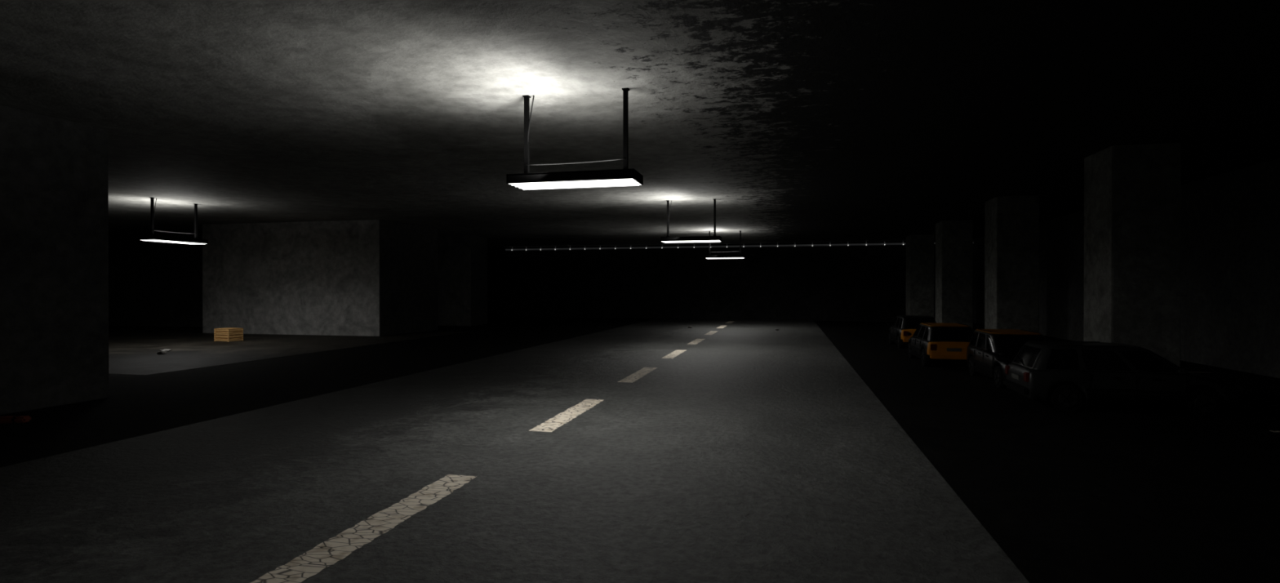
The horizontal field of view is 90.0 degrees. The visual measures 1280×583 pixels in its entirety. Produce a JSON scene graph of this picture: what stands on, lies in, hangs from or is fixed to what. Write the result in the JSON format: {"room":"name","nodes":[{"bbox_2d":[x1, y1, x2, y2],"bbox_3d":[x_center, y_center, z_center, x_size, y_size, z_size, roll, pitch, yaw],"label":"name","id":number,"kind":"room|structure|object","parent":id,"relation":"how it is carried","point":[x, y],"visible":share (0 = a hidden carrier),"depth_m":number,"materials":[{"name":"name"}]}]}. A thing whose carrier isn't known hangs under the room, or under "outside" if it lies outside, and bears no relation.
{"room":"underground parking garage","nodes":[
{"label":"underground parking garage","id":0,"kind":"room"},
{"bbox_2d":[108,233,202,327],"bbox_3d":[-36.745,-0.811,47.527,22.610,6.698,1.292,0,0,13],"label":"wall recess","id":1,"kind":"structure","parent":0,"point":[151,283],"depth_m":46.53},
{"bbox_2d":[202,219,437,336],"bbox_3d":[-20.269,-0.787,41.167,12.359,6.698,6.273,0,0,13],"label":"wall","id":2,"kind":"structure","parent":0,"point":[367,277],"depth_m":38.22,"materials":[{"name":"grey concrete"}]},
{"bbox_2d":[0,0,1279,248],"bbox_3d":[-16.352,-4.224,25.132,73.440,0.300,73.270,0,0,13],"label":"ceiling","id":3,"kind":"structure","parent":0,"point":[804,121],"depth_m":13.41,"materials":[{"name":"concrete"}]},
{"bbox_2d":[138,197,208,244],"bbox_3d":[-20.985,-3.147,28.875,0.816,1.883,2.635,0,0,13],"label":"ceiling lamp","id":4,"kind":"object","parent":3,"relation":"hanging from","point":[153,237],"visible":1,"depth_m":28.25,"materials":[{"name":"black metal"}]},
{"bbox_2d":[506,88,643,190],"bbox_3d":[-1.311,-3.086,12.975,2.635,1.883,0.816,0,0,13],"label":"ceiling lamp","id":5,"kind":"object","parent":3,"relation":"hanging from","point":[625,176],"visible":1,"depth_m":12.72,"materials":[{"name":"black metal"}]},
{"bbox_2d":[660,199,721,243],"bbox_3d":[2.284,-3.146,28.545,2.635,1.883,0.816,0,0,13],"label":"ceiling lamp","id":6,"kind":"object","parent":3,"relation":"hanging from","point":[714,238],"visible":1,"depth_m":28.28,"materials":[{"name":"black metal"}]},
{"bbox_2d":[705,230,744,258],"bbox_3d":[5.832,-3.205,43.917,2.635,1.883,0.816,0,0,13],"label":"ceiling lamp","id":7,"kind":"object","parent":3,"relation":"hanging from","point":[709,256],"visible":0.91,"depth_m":43.65,"materials":[{"name":"black metal"}]},
{"bbox_2d":[0,316,1279,582],"bbox_3d":[-16.352,2.769,25.159,73.440,0.310,73.270,0,0,13],"label":"floor","id":8,"kind":"structure","parent":0,"point":[1091,493],"depth_m":12.36,"materials":[{"name":"concrete"}]},
{"bbox_2d":[0,415,31,422],"bbox_3d":[-12.957,2.606,13.034,0.900,0.126,0.225,0,0,-7],"label":"wheel stop","id":9,"kind":"object","parent":8,"relation":"on","point":[6,419],"visible":1,"depth_m":12.99,"materials":[{"name":"red rubber"}]},
{"bbox_2d":[0,105,108,414],"bbox_3d":[-16.279,-0.682,13.901,4.862,6.698,5.491,0,0,13],"label":"concrete column","id":10,"kind":"structure","parent":8,"relation":"on","point":[54,171],"depth_m":14.79,"materials":[{"name":"grey concrete"}]},
{"bbox_2d":[156,351,166,354],"bbox_3d":[-19.860,2.547,26.590,0.297,0.120,0.290,0,0,-10],"label":"chunk","id":11,"kind":"object","parent":8,"relation":"on","point":[159,352],"visible":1,"depth_m":26.50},
{"bbox_2d":[213,327,243,342],"bbox_3d":[-21.462,2.247,33.403,1.080,0.665,0.800,0,0,21],"label":"wooden crate","id":12,"kind":"object","parent":8,"relation":"on","point":[226,334],"visible":1,"depth_m":33.12,"materials":[{"name":"brown wood"}]},
{"bbox_2d":[437,235,487,325],"bbox_3d":[-13.502,-0.817,48.826,2.720,6.698,2.720,0,0,13],"label":"concrete column","id":13,"kind":"structure","parent":8,"relation":"on","point":[462,260],"depth_m":47.61,"materials":[{"name":"paint"}]},
{"bbox_2d":[0,319,1029,582],"bbox_3d":[0.071,2.632,21.367,13.821,0.012,72.250,0,0,13],"label":"road","id":14,"kind":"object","parent":8,"relation":"on","point":[756,452],"visible":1,"depth_m":9.02,"materials":[{"name":"grey asphalt"}]},
{"bbox_2d":[249,474,476,582],"bbox_3d":[-2.976,2.675,7.528,0.502,0.001,3.621,0,0,13],"label":"lane marking","id":15,"kind":"object","parent":14,"relation":"on","point":[327,553],"visible":1,"depth_m":7.03,"materials":[{"name":"paint"}]},
{"bbox_2d":[528,399,603,431],"bbox_3d":[-1.499,2.650,13.922,0.503,0.001,3.621,0,0,13],"label":"lane marking","id":16,"kind":"object","parent":14,"relation":"on","point":[549,425],"visible":1,"depth_m":13.63,"materials":[{"name":"paint"}]},
{"bbox_2d":[617,367,657,382],"bbox_3d":[-0.023,2.626,20.315,0.501,0.001,3.621,0,0,13],"label":"lane marking","id":17,"kind":"object","parent":14,"relation":"on","point":[643,371],"visible":1,"depth_m":20.09,"materials":[{"name":"paint"}]},
{"bbox_2d":[661,349,685,358],"bbox_3d":[1.453,2.601,26.709,0.503,0.001,3.621,0,0,13],"label":"lane marking","id":18,"kind":"object","parent":14,"relation":"on","point":[677,352],"visible":1,"depth_m":26.66,"materials":[{"name":"paint"}]},
{"bbox_2d":[687,338,704,344],"bbox_3d":[2.929,2.576,33.103,0.503,0.001,3.621,0,0,13],"label":"lane marking","id":19,"kind":"object","parent":14,"relation":"on","point":[695,341],"visible":1,"depth_m":32.86,"materials":[{"name":"paint"}]},
{"bbox_2d":[704,330,718,334],"bbox_3d":[4.405,2.552,39.497,0.503,0.001,3.621,0,0,13],"label":"lane marking","id":20,"kind":"object","parent":14,"relation":"on","point":[711,332],"visible":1,"depth_m":39.61,"materials":[{"name":"paint"}]},
{"bbox_2d":[716,324,726,328],"bbox_3d":[5.881,2.527,45.890,0.502,0.001,3.621,0,0,13],"label":"lane marking","id":21,"kind":"object","parent":14,"relation":"on","point":[721,326],"visible":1,"depth_m":46.07,"materials":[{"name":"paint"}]},
{"bbox_2d":[887,315,936,348],"bbox_3d":[12.966,1.868,30.477,2.000,1.468,4.230,0,0,13],"label":"car","id":22,"kind":"object","parent":8,"relation":"on","point":[902,325],"visible":0.6,"depth_m":28.90,"materials":[{"name":"orange paint"}]},
{"bbox_2d":[905,234,933,317],"bbox_3d":[20.851,-0.812,47.726,1.649,6.698,1.751,0,0,13],"label":"concrete column","id":23,"kind":"structure","parent":8,"relation":"on","point":[919,248],"depth_m":46.90,"materials":[{"name":"grey concrete"}]},
{"bbox_2d":[906,322,973,366],"bbox_3d":[11.119,1.894,23.719,2.000,1.468,4.230,0,0,13],"label":"car","id":24,"kind":"object","parent":8,"relation":"on","point":[937,342],"visible":0.84,"depth_m":21.97,"materials":[{"name":"orange paint"}]},
{"bbox_2d":[935,220,973,330],"bbox_3d":[18.594,-0.775,37.953,1.649,6.698,1.751,0,0,13],"label":"concrete column","id":25,"kind":"structure","parent":8,"relation":"on","point":[953,238],"depth_m":37.14,"materials":[{"name":"grey concrete"}]},
{"bbox_2d":[966,328,1047,388],"bbox_3d":[10.929,1.914,18.672,2.000,1.468,4.230,0,0,13],"label":"car","id":26,"kind":"object","parent":8,"relation":"on","point":[988,351],"visible":0.45,"depth_m":18.29,"materials":[{"name":"black paint"}]},
{"bbox_2d":[984,195,1039,333],"bbox_3d":[16.338,-0.737,28.180,1.649,6.698,1.751,0,0,13],"label":"concrete column","id":27,"kind":"structure","parent":8,"relation":"on","point":[1011,223],"depth_m":27.38,"materials":[{"name":"grey concrete"}]},
{"bbox_2d":[1003,340,1245,417],"bbox_3d":[10.874,1.929,14.636,4.230,1.468,2.000,0,0,13],"label":"car","id":28,"kind":"object","parent":8,"relation":"on","point":[1068,375],"visible":1,"depth_m":13.98,"materials":[{"name":"paint"}]},
{"bbox_2d":[1084,142,1181,367],"bbox_3d":[14.082,-0.700,18.407,1.649,6.698,1.751,0,0,13],"label":"concrete column","id":29,"kind":"structure","parent":8,"relation":"on","point":[1132,193],"depth_m":17.62,"materials":[{"name":"grey concrete"}]},
{"bbox_2d":[487,240,935,321],"bbox_3d":[-8.168,-0.862,60.593,72.420,6.698,0.510,0,0,13],"label":"wall","id":30,"kind":"structure","parent":0,"point":[859,282],"depth_m":57.13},
{"bbox_2d":[505,240,973,250],"bbox_3d":[7.110,-4.026,56.478,40.800,0.338,0.550,0,0,13],"label":"ceiling pipe","id":31,"kind":"object","parent":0,"point":[855,244],"depth_m":56.45,"materials":[{"name":"grey metal"}]},
{"bbox_2d":[973,158,1279,377],"bbox_3d":[19.178,-0.694,16.943,0.510,6.698,72.250,0,0,13],"label":"wall","id":32,"kind":"structure","parent":0,"point":[1230,224],"depth_m":22.47,"materials":[{"name":"concrete"}]}
]}

